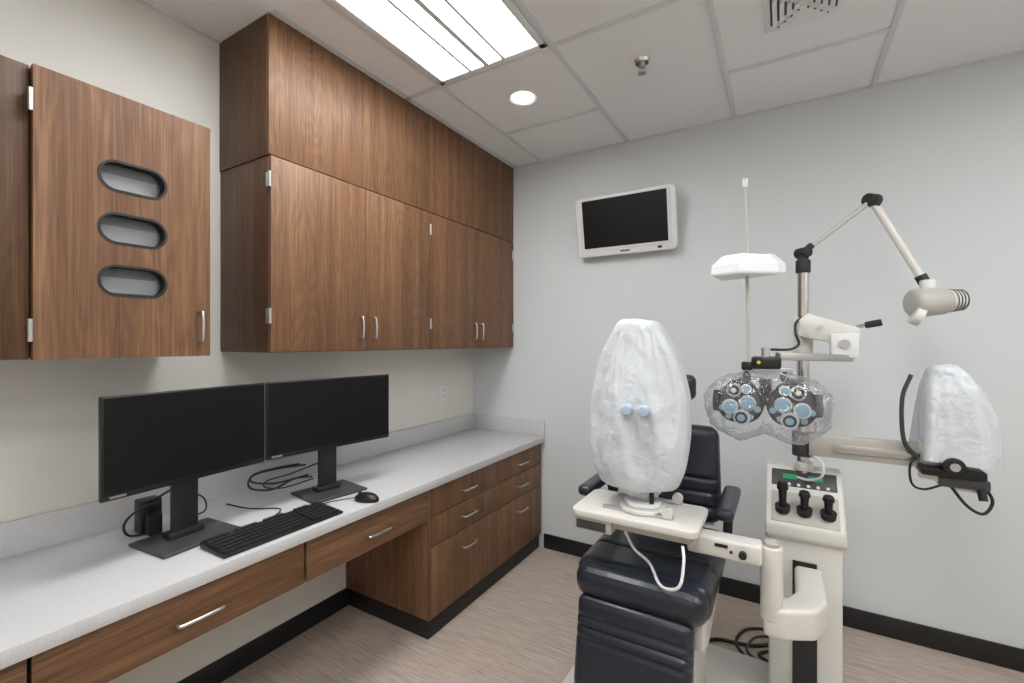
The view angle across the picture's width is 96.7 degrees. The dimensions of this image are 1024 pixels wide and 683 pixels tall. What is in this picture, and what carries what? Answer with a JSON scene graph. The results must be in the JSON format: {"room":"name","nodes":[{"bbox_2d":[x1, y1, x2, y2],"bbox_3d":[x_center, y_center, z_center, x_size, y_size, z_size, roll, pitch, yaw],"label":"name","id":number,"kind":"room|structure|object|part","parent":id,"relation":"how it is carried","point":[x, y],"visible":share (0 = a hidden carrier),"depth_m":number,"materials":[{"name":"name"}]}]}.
{"room":"examination room","nodes":[
{"label":"examination room","id":0,"kind":"room"},
{"bbox_2d":[0,0,472,682],"bbox_3d":[-1.420,0.090,1.775,0.100,2.740,4.390,0,0,31],"label":"wall","id":1,"kind":"structure","parent":0,"point":[129,49],"depth_m":1.71,"materials":[{"name":"beige paint"}]},
{"bbox_2d":[0,55,209,359],"bbox_3d":[-1.349,-0.344,1.399,0.404,0.787,0.618,0,0,31],"label":"upper cabinet","id":2,"kind":"object","parent":1,"relation":"attached to","point":[105,195],"visible":1,"depth_m":1.32,"materials":[{"name":"brown wood"}]},
{"bbox_2d":[101,276,156,295],"bbox_3d":[-1.189,-0.171,1.413,0.004,0.046,0.144,0,0,31],"label":"opening","id":3,"kind":"object","parent":2,"relation":"on","point":[128,285],"depth_m":1.42,"materials":[{"name":"grey"}]},
{"bbox_2d":[101,224,156,246],"bbox_3d":[-1.189,-0.327,1.413,0.004,0.046,0.144,0,0,31],"label":"opening","id":4,"kind":"object","parent":2,"relation":"on","point":[125,233],"depth_m":1.42,"materials":[{"name":"grey"}]},
{"bbox_2d":[101,172,156,196],"bbox_3d":[-1.189,-0.483,1.413,0.004,0.046,0.144,0,0,31],"label":"opening","id":5,"kind":"object","parent":2,"relation":"on","point":[123,181],"depth_m":1.42,"materials":[{"name":"grey"}]},
{"bbox_3d":[-1.050,-0.050,1.540,0.035,0.111,0.010,0,0,31],"label":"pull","id":6,"kind":"part","parent":2,"relation":"part of","materials":[{"name":"silver metal"}]},
{"bbox_2d":[0,413,473,559],"bbox_3d":[-1.367,0.615,1.745,0.018,0.110,4.184,0,0,31],"label":"backsplash","id":7,"kind":"structure","parent":1,"relation":"attached to","point":[39,531],"depth_m":1.88,"materials":[{"name":"white laminate"}]},
{"bbox_2d":[177,588,347,682],"bbox_3d":[-1.679,1.410,1.234,0.012,0.100,2.995,0,0,31],"label":"baseboard","id":8,"kind":"structure","parent":1,"relation":"attached to","point":[223,668],"depth_m":2.12,"materials":[{"name":"black rubber"}]},
{"bbox_2d":[219,12,513,352],"bbox_3d":[-0.607,-0.618,2.641,0.404,1.323,1.865,0,0,31],"label":"upper cabinet","id":9,"kind":"object","parent":1,"relation":"attached to","point":[353,218],"visible":1,"depth_m":2.06,"materials":[{"name":"brown wood"}]},
{"bbox_3d":[-0.824,-0.342,1.971,0.019,0.765,0.465,0,0,31],"label":"door","id":10,"kind":"part","parent":9,"relation":"part of","materials":[{"name":"brown wood"}]},
{"bbox_3d":[-0.700,-0.065,2.125,0.035,0.111,0.010,0,0,31],"label":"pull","id":11,"kind":"part","parent":9,"relation":"part of","materials":[{"name":"silver metal"}]},
{"bbox_3d":[-0.628,0.042,2.660,0.344,0.004,1.849,0,0,31],"label":"panel","id":12,"kind":"part","parent":9,"relation":"part of","materials":[{"name":"brown wood"}]},
{"bbox_3d":[-0.661,-0.065,2.192,0.035,0.111,0.010,0,0,31],"label":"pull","id":13,"kind":"part","parent":9,"relation":"part of","materials":[{"name":"silver metal"}]},
{"bbox_3d":[-0.586,-0.342,2.369,0.019,0.765,0.457,0,0,31],"label":"door","id":14,"kind":"part","parent":9,"relation":"part of","materials":[{"name":"brown wood"}]},
{"bbox_3d":[-0.353,-0.342,2.759,0.019,0.765,0.446,0,0,31],"label":"door","id":15,"kind":"part","parent":9,"relation":"part of","materials":[{"name":"brown wood"}]},
{"bbox_3d":[-0.233,-0.065,2.907,0.035,0.111,0.010,0,0,31],"label":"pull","id":16,"kind":"part","parent":9,"relation":"part of","materials":[{"name":"silver metal"}]},
{"bbox_3d":[-0.196,-0.065,2.969,0.035,0.111,0.010,0,0,31],"label":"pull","id":17,"kind":"part","parent":9,"relation":"part of","materials":[{"name":"silver metal"}]},
{"bbox_3d":[-0.122,-0.342,3.145,0.019,0.765,0.447,0,0,31],"label":"door","id":18,"kind":"part","parent":9,"relation":"part of","materials":[{"name":"brown wood"}]},
{"bbox_2d":[440,385,446,401],"bbox_3d":[-0.487,0.367,3.231,0.008,0.115,0.073,0,0,31],"label":"wall outlet","id":19,"kind":"object","parent":1,"relation":"attached to","point":[443,388],"visible":1,"depth_m":3.23,"materials":[{"name":"white plastic"}]},
{"bbox_2d":[145,0,1023,165],"bbox_3d":[0.296,-1.330,0.749,4.100,0.100,4.390,0,0,31],"label":"ceiling","id":20,"kind":"structure","parent":0,"point":[682,85],"depth_m":2.04,"materials":[{"name":"tile"}]},
{"bbox_2d":[328,0,546,85],"bbox_3d":[-0.406,-1.271,1.594,0.582,0.018,1.200,0,0,31],"label":"recessed light","id":21,"kind":"object","parent":20,"relation":"in","point":[449,41],"visible":1,"depth_m":1.86,"materials":[{"name":"white plastic"}]},
{"bbox_3d":[-0.643,-1.274,1.736,0.030,0.012,1.200,0,0,31],"label":"frame","id":22,"kind":"part","parent":21,"relation":"part of","materials":[{"name":"white plastic"}]},
{"bbox_3d":[-0.106,-1.274,2.097,0.582,0.012,0.030,0,0,31],"label":"frame","id":23,"kind":"part","parent":21,"relation":"part of","materials":[{"name":"white plastic"}]},
{"bbox_3d":[-0.170,-1.274,1.453,0.030,0.012,1.200,0,0,31],"label":"frame","id":24,"kind":"part","parent":21,"relation":"part of","materials":[{"name":"white plastic"}]},
{"bbox_2d":[508,89,537,105],"bbox_3d":[0.058,-1.275,2.381,0.156,0.010,0.156,0,0,31],"label":"recessed light","id":25,"kind":"object","parent":20,"relation":"in","point":[522,97],"visible":1,"depth_m":2.37,"materials":[{"name":"white plastic"}]},
{"bbox_2d":[136,0,1023,168],"bbox_3d":[0.296,-1.277,0.749,3.900,0.006,4.190,0,0,31],"label":"grid","id":26,"kind":"object","parent":20,"relation":"attached to","point":[710,4],"depth_m":2.09,"materials":[{"name":"white metal"}]},
{"bbox_2d":[634,56,649,75],"bbox_3d":[0.593,-1.251,2.076,0.072,0.058,0.072,0,0,31],"label":"sprinkler","id":27,"kind":"object","parent":20,"relation":"attached to","point":[641,62],"visible":1,"depth_m":2.07,"materials":[{"name":"silver metal"}]},
{"bbox_2d":[763,0,843,33],"bbox_3d":[1.096,-1.270,1.710,0.260,0.020,0.260,0,0,31],"label":"ceiling vent","id":28,"kind":"object","parent":20,"relation":"in","point":[778,14],"visible":1,"depth_m":1.75,"materials":[{"name":"white plastic"}]},
{"bbox_2d":[221,546,1023,682],"bbox_3d":[0.296,1.510,0.749,4.100,0.100,4.390,0,0,31],"label":"floor","id":29,"kind":"structure","parent":0,"point":[523,628],"depth_m":2.16,"materials":[{"name":"laminate"}]},
{"bbox_2d":[346,444,540,639],"bbox_3d":[-0.340,1.085,2.862,0.636,0.749,1.188,0,0,31],"label":"base cabinet","id":30,"kind":"object","parent":29,"relation":"on","point":[482,523],"visible":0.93,"depth_m":2.43,"materials":[{"name":"brown wood"}]},
{"bbox_2d":[0,413,544,669],"bbox_3d":[-1.107,0.635,1.589,0.626,0.150,4.184,0,0,31],"label":"countertop","id":31,"kind":"structure","parent":30,"relation":"on","point":[67,574],"depth_m":1.55,"materials":[{"name":"white laminate"}]},
{"bbox_2d":[0,659,26,682],"bbox_3d":[-1.478,0.789,0.862,0.538,0.157,0.682,0,0,31],"label":"drawer","id":32,"kind":"object","parent":31,"relation":"attached to","point":[17,672],"visible":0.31,"depth_m":1.02,"materials":[{"name":"brown wood"}]},
{"bbox_2d":[27,543,303,682],"bbox_3d":[-1.123,0.789,1.456,0.538,0.157,0.688,0,0,31],"label":"drawer","id":33,"kind":"object","parent":31,"relation":"attached to","point":[104,654],"visible":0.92,"depth_m":1.27,"materials":[{"name":"brown wood"}]},
{"bbox_3d":[-0.907,0.800,1.327,0.035,0.010,0.131,0,0,31],"label":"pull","id":34,"kind":"part","parent":33,"relation":"part of","materials":[{"name":"silver metal"}]},
{"bbox_2d":[98,383,264,558],"bbox_3d":[-1.148,0.414,1.580,0.328,0.509,0.508,0,0,31],"label":"computer monitor","id":35,"kind":"object","parent":31,"relation":"on","point":[174,439],"visible":0.99,"depth_m":1.51,"materials":[{"name":"black plastic"}]},
{"bbox_2d":[200,501,342,558],"bbox_3d":[-0.979,0.656,1.709,0.486,0.026,0.440,0,0,31],"label":"keyboard","id":36,"kind":"object","parent":31,"relation":"on","point":[224,545],"visible":1,"depth_m":1.57,"materials":[{"name":"black plastic"}]},
{"bbox_3d":[-1.003,0.664,1.808,0.343,0.007,0.091,0,0,31],"label":"cord","id":37,"kind":"part","parent":36,"relation":"part of","materials":[{"name":"black plastic"}]},
{"bbox_2d":[247,374,388,503],"bbox_3d":[-0.820,0.414,2.015,0.597,0.509,0.245,0,0,-41],"label":"computer monitor","id":38,"kind":"object","parent":31,"relation":"on","point":[323,415],"visible":0.97,"depth_m":1.98,"materials":[{"name":"black plastic"}]},
{"bbox_2d":[324,490,378,503],"bbox_3d":[-0.671,0.649,1.907,0.227,0.038,0.069,0,0,-6],"label":"computer mouse","id":39,"kind":"object","parent":31,"relation":"on","point":[363,497],"visible":0.98,"depth_m":1.89,"materials":[{"name":"black plastic"}]},
{"bbox_3d":[-0.721,0.663,1.906,0.144,0.009,0.018,0,0,-30],"label":"cord","id":40,"kind":"part","parent":39,"relation":"part of","materials":[{"name":"black plastic"}]},
{"bbox_2d":[304,490,428,581],"bbox_3d":[-0.772,0.789,2.043,0.538,0.157,0.658,0,0,31],"label":"drawer","id":41,"kind":"object","parent":31,"relation":"attached to","point":[328,551],"visible":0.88,"depth_m":1.86,"materials":[{"name":"brown wood"}]},
{"bbox_3d":[-0.557,0.800,1.914,0.035,0.010,0.131,0,0,31],"label":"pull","id":42,"kind":"part","parent":41,"relation":"part of","materials":[{"name":"silver metal"}]},
{"bbox_3d":[-0.656,1.036,2.367,0.601,0.649,0.015,0,0,31],"label":"panel","id":43,"kind":"part","parent":30,"relation":"part of","materials":[{"name":"brown wood"}]},
{"bbox_3d":[-0.248,1.183,2.480,0.017,0.348,0.595,0,0,31],"label":"drawer","id":44,"kind":"part","parent":30,"relation":"part of","materials":[{"name":"brown wood"}]},
{"bbox_3d":[-0.248,0.932,2.480,0.017,0.145,0.595,0,0,31],"label":"drawer","id":45,"kind":"part","parent":30,"relation":"part of","materials":[{"name":"brown wood"}]},
{"bbox_3d":[-0.248,0.787,2.480,0.017,0.138,0.595,0,0,31],"label":"drawer","id":46,"kind":"part","parent":30,"relation":"part of","materials":[{"name":"brown wood"}]},
{"bbox_3d":[-0.226,1.095,2.467,0.035,0.010,0.121,0,0,31],"label":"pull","id":47,"kind":"part","parent":30,"relation":"part of","materials":[{"name":"silver metal"}]},
{"bbox_3d":[-0.226,0.932,2.467,0.035,0.010,0.121,0,0,31],"label":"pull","id":48,"kind":"part","parent":30,"relation":"part of","materials":[{"name":"silver metal"}]},
{"bbox_3d":[-0.226,0.792,2.467,0.035,0.010,0.121,0,0,31],"label":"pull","id":49,"kind":"part","parent":30,"relation":"part of","materials":[{"name":"silver metal"}]},
{"bbox_3d":[0.052,1.183,2.983,0.017,0.348,0.570,0,0,31],"label":"drawer","id":50,"kind":"part","parent":30,"relation":"part of","materials":[{"name":"brown wood"}]},
{"bbox_3d":[0.052,0.932,2.983,0.017,0.145,0.570,0,0,31],"label":"drawer","id":51,"kind":"part","parent":30,"relation":"part of","materials":[{"name":"brown wood"}]},
{"bbox_3d":[0.052,0.787,2.983,0.017,0.138,0.570,0,0,31],"label":"drawer","id":52,"kind":"part","parent":30,"relation":"part of","materials":[{"name":"brown wood"}]},
{"bbox_2d":[562,375,768,682],"bbox_3d":[0.717,0.808,1.677,1.120,1.305,1.015,0,0,31],"label":"chair","id":53,"kind":"object","parent":29,"relation":"on","point":[630,629],"visible":0.71,"depth_m":1.58,"materials":[{"name":"black leather"}]},
{"bbox_3d":[0.387,0.625,2.041,0.065,0.045,0.340,0,0,31],"label":"armrest","id":54,"kind":"part","parent":53,"relation":"part of","materials":[{"name":"black leather"}]},
{"bbox_3d":[0.572,0.855,1.796,0.460,0.130,0.560,0,0,31],"label":"seat","id":55,"kind":"part","parent":53,"relation":"part of","materials":[{"name":"black leather"}]},
{"bbox_3d":[0.751,0.590,2.114,0.415,0.416,0.144,0,0,31],"label":"backrest","id":56,"kind":"part","parent":53,"relation":"part of","materials":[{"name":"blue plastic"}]},
{"bbox_3d":[0.842,0.625,1.769,0.065,0.045,0.340,0,0,31],"label":"armrest","id":57,"kind":"part","parent":53,"relation":"part of","materials":[{"name":"black leather"}]},
{"bbox_2d":[709,627,768,661],"bbox_3d":[1.238,1.442,2.288,0.471,0.039,0.530,0,0,31],"label":"floor cables","id":58,"kind":"object","parent":29,"relation":"on","point":[736,642],"visible":0.45,"depth_m":2.19,"materials":[{"name":"black plastic"}]},
{"bbox_2d":[765,259,976,682],"bbox_3d":[1.325,0.535,1.714,0.645,1.750,0.419,0,0,31],"label":"stand","id":59,"kind":"object","parent":29,"relation":"on","point":[805,507],"visible":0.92,"depth_m":1.76,"materials":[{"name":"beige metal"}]},
{"bbox_2d":[573,489,827,640],"bbox_3d":[0.678,0.785,1.601,0.923,0.350,0.454,0,0,10],"label":"table","id":60,"kind":"object","parent":59,"relation":"attached to","point":[802,616],"visible":0.98,"depth_m":1.51,"materials":[{"name":"beige plastic"}]},
{"bbox_2d":[590,318,691,520],"bbox_3d":[0.465,0.261,1.679,0.364,0.696,0.275,0,0,31],"label":"instrument","id":61,"kind":"object","parent":60,"relation":"on","point":[641,416],"visible":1,"depth_m":1.60,"materials":[{"name":"white plastic"}]},
{"bbox_3d":[0.444,0.604,1.616,0.250,0.011,0.016,0,0,31],"label":"rail","id":62,"kind":"part","parent":61,"relation":"part of","materials":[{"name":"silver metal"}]},
{"bbox_3d":[0.477,0.601,1.661,0.170,0.017,0.170,0,0,31],"label":"plate","id":63,"kind":"part","parent":61,"relation":"part of","materials":[{"name":"white plastic"}]},
{"bbox_3d":[0.531,0.604,1.762,0.250,0.011,0.016,0,0,31],"label":"rail","id":64,"kind":"part","parent":61,"relation":"part of","materials":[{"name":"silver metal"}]},
{"bbox_3d":[0.478,0.723,1.518,0.078,0.134,0.248,0,0,-31],"label":"power cord","id":65,"kind":"part","parent":60,"relation":"part of","materials":[{"name":"white plastic"}]},
{"bbox_2d":[613,523,696,543],"bbox_3d":[0.476,0.650,1.673,0.400,0.030,0.220,0,0,31],"label":"tray","id":66,"kind":"object","parent":60,"relation":"on","point":[615,526],"depth_m":1.54,"materials":[{"name":"beige plastic"}]},
{"bbox_2d":[738,551,746,559],"bbox_3d":[0.749,0.695,1.478,0.024,0.024,0.016,0,0,31],"label":"switch","id":67,"kind":"object","parent":60,"relation":"attached to","point":[742,555],"depth_m":1.47,"materials":[{"name":"black plastic"}]},
{"bbox_3d":[1.014,0.910,1.578,0.413,0.100,0.149,0,0,-44],"label":"rotating arm","id":68,"kind":"part","parent":60,"relation":"part of","materials":[{"name":"white plastic"}]},
{"bbox_2d":[704,178,834,444],"bbox_3d":[0.910,-0.112,1.636,0.415,0.956,0.197,0,0,31],"label":"phoropter","id":69,"kind":"object","parent":59,"relation":"attached to","point":[790,404],"visible":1,"depth_m":1.63,"materials":[{"name":"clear plastic"}]},
{"bbox_3d":[0.836,0.223,1.671,0.132,0.132,0.006,0,0,31],"label":"plate","id":70,"kind":"part","parent":69,"relation":"part of","materials":[{"name":"grey plastic"}]},
{"bbox_3d":[0.825,0.275,1.639,0.026,0.026,0.012,0,0,31],"label":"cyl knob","id":71,"kind":"part","parent":69,"relation":"part of","materials":[{"name":"blue glass"}]},
{"bbox_3d":[0.854,-0.238,1.652,0.024,0.663,0.013,0,0,17],"label":"point rod","id":72,"kind":"part","parent":69,"relation":"part of","materials":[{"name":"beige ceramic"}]},
{"bbox_3d":[0.869,0.126,1.683,0.028,0.035,0.028,0,0,31],"label":"level knob","id":73,"kind":"part","parent":69,"relation":"part of","materials":[{"name":"black plastic"}]},
{"bbox_3d":[0.920,0.043,1.652,0.028,0.040,0.028,0,0,31],"label":"mount post","id":74,"kind":"part","parent":69,"relation":"part of","materials":[{"name":"silver metal"}]},
{"bbox_3d":[0.972,0.126,1.621,0.028,0.035,0.028,0,0,31],"label":"level knob","id":75,"kind":"part","parent":69,"relation":"part of","materials":[{"name":"silver plastic"}]},
{"bbox_3d":[0.954,0.275,1.562,0.026,0.026,0.012,0,0,31],"label":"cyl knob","id":76,"kind":"part","parent":69,"relation":"part of","materials":[{"name":"blue glass"}]},
{"bbox_3d":[0.977,0.223,1.587,0.132,0.132,0.006,0,0,31],"label":"plate","id":77,"kind":"part","parent":69,"relation":"part of","materials":[{"name":"grey plastic"}]},
{"bbox_3d":[1.073,0.620,1.805,0.030,0.073,0.032,0,0,31],"label":"handle","id":78,"kind":"part","parent":59,"relation":"part of","materials":[{"name":"black plastic"}]},
{"bbox_3d":[1.136,0.629,1.767,0.030,0.055,0.032,0,0,31],"label":"handle","id":79,"kind":"part","parent":59,"relation":"part of","materials":[{"name":"black plastic"}]},
{"bbox_3d":[1.146,0.659,1.785,0.225,0.094,0.094,0,0,31],"label":"well panel","id":80,"kind":"part","parent":59,"relation":"part of","materials":[{"name":"beige plastic"}]},
{"bbox_3d":[1.211,0.511,1.841,0.037,0.112,0.118,0,0,-25],"label":"pole cord","id":81,"kind":"part","parent":59,"relation":"part of","materials":[{"name":"white plastic"}]},
{"bbox_3d":[1.202,0.631,1.728,0.030,0.052,0.032,0,0,31],"label":"handle","id":82,"kind":"part","parent":59,"relation":"part of","materials":[{"name":"black plastic"}]},
{"bbox_3d":[1.256,-0.052,1.809,0.200,0.122,0.055,0,0,31],"label":"balance arm","id":83,"kind":"part","parent":59,"relation":"part of","materials":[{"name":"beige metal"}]},
{"bbox_3d":[1.361,0.417,1.763,0.354,0.090,0.045,0,0,35],"label":"arm","id":84,"kind":"part","parent":59,"relation":"part of","materials":[{"name":"beige plastic"}]},
{"bbox_3d":[1.366,-0.067,1.721,0.054,0.034,0.026,0,0,42],"label":"lock knob","id":85,"kind":"part","parent":59,"relation":"part of","materials":[{"name":"black plastic"}]},
{"bbox_2d":[794,193,969,325],"bbox_3d":[1.467,-0.338,1.847,0.566,0.556,0.198,0,0,26],"label":"lamp","id":86,"kind":"object","parent":59,"relation":"attached to","point":[926,300],"visible":1,"depth_m":1.77,"materials":[{"name":"beige metal"}]},
{"bbox_3d":[1.358,-0.480,1.899,0.300,0.236,0.020,0,0,0],"label":"arm","id":87,"kind":"part","parent":86,"relation":"part of","materials":[{"name":"beige metal"}]},
{"bbox_3d":[1.563,-0.415,1.848,0.186,0.362,0.030,0,0,40],"label":"arm","id":88,"kind":"part","parent":86,"relation":"part of","materials":[{"name":"beige metal"}]},
{"bbox_3d":[1.622,-0.245,1.798,0.051,0.048,0.042,0,0,31],"label":"arm","id":89,"kind":"part","parent":86,"relation":"part of"},
{"bbox_2d":[949,289,959,311],"bbox_3d":[1.675,-0.156,1.740,0.009,0.089,0.089,0,0,9],"label":"vent","id":90,"kind":"object","parent":86,"relation":"attached to","point":[954,294],"depth_m":1.70,"materials":[{"name":"grey plastic"}]},
{"bbox_2d":[953,289,962,311],"bbox_3d":[1.687,-0.157,1.738,0.009,0.086,0.086,0,0,9],"label":"vent","id":91,"kind":"object","parent":86,"relation":"attached to","point":[957,294],"depth_m":1.70,"materials":[{"name":"grey plastic"}]},
{"bbox_2d":[956,289,966,310],"bbox_3d":[1.699,-0.158,1.737,0.008,0.083,0.083,0,0,9],"label":"vent","id":92,"kind":"object","parent":86,"relation":"attached to","point":[961,295],"depth_m":1.70,"materials":[{"name":"grey plastic"}]},
{"bbox_2d":[960,289,969,309],"bbox_3d":[1.710,-0.158,1.735,0.008,0.080,0.080,0,0,9],"label":"vent","id":93,"kind":"object","parent":86,"relation":"attached to","point":[964,296],"depth_m":1.70,"materials":[{"name":"grey plastic"}]},
{"bbox_2d":[899,363,1004,515],"bbox_3d":[1.544,0.332,1.611,0.276,0.505,0.214,0,0,31],"label":"instrument","id":94,"kind":"object","parent":59,"relation":"attached to","point":[956,424],"visible":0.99,"depth_m":1.55,"materials":[{"name":"white plastic"}]},
{"bbox_3d":[1.442,0.271,1.650,0.059,0.306,0.014,0,0,31],"label":"frame","id":95,"kind":"part","parent":94,"relation":"part of","materials":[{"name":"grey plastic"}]},
{"bbox_3d":[1.484,0.466,1.640,0.097,0.137,0.028,0,0,17],"label":"cord","id":96,"kind":"part","parent":94,"relation":"part of","materials":[{"name":"black plastic"}]},
{"bbox_3d":[1.569,0.535,1.556,0.114,0.100,0.041,0,0,31],"label":"power cord","id":97,"kind":"part","parent":94,"relation":"part of","materials":[{"name":"black plastic"}]},
{"bbox_2d":[473,53,1023,648],"bbox_3d":[1.397,0.090,2.590,3.900,2.740,0.100,0,0,31],"label":"wall","id":98,"kind":"structure","parent":0,"point":[943,151],"depth_m":2.34,"materials":[{"name":"grey paint"}]},
{"bbox_2d":[474,414,544,435],"bbox_3d":[-0.030,0.615,3.372,0.608,0.110,0.019,0,0,31],"label":"backsplash","id":99,"kind":"structure","parent":98,"relation":"attached to","point":[481,421],"depth_m":3.35,"materials":[{"name":"white laminate"}]},
{"bbox_2d":[575,184,678,257],"bbox_3d":[0.711,-0.739,2.855,0.625,0.375,0.145,0,0,31],"label":"television","id":100,"kind":"object","parent":98,"relation":"attached to","point":[645,219],"visible":1,"depth_m":2.81,"materials":[{"name":"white plastic"}]},
{"bbox_2d":[544,533,1023,672],"bbox_3d":[1.634,1.410,2.383,3.280,0.100,0.012,0,0,31],"label":"baseboard","id":101,"kind":"structure","parent":98,"relation":"attached to","point":[1010,657],"depth_m":2.21,"materials":[{"name":"black rubber"}]}
]}

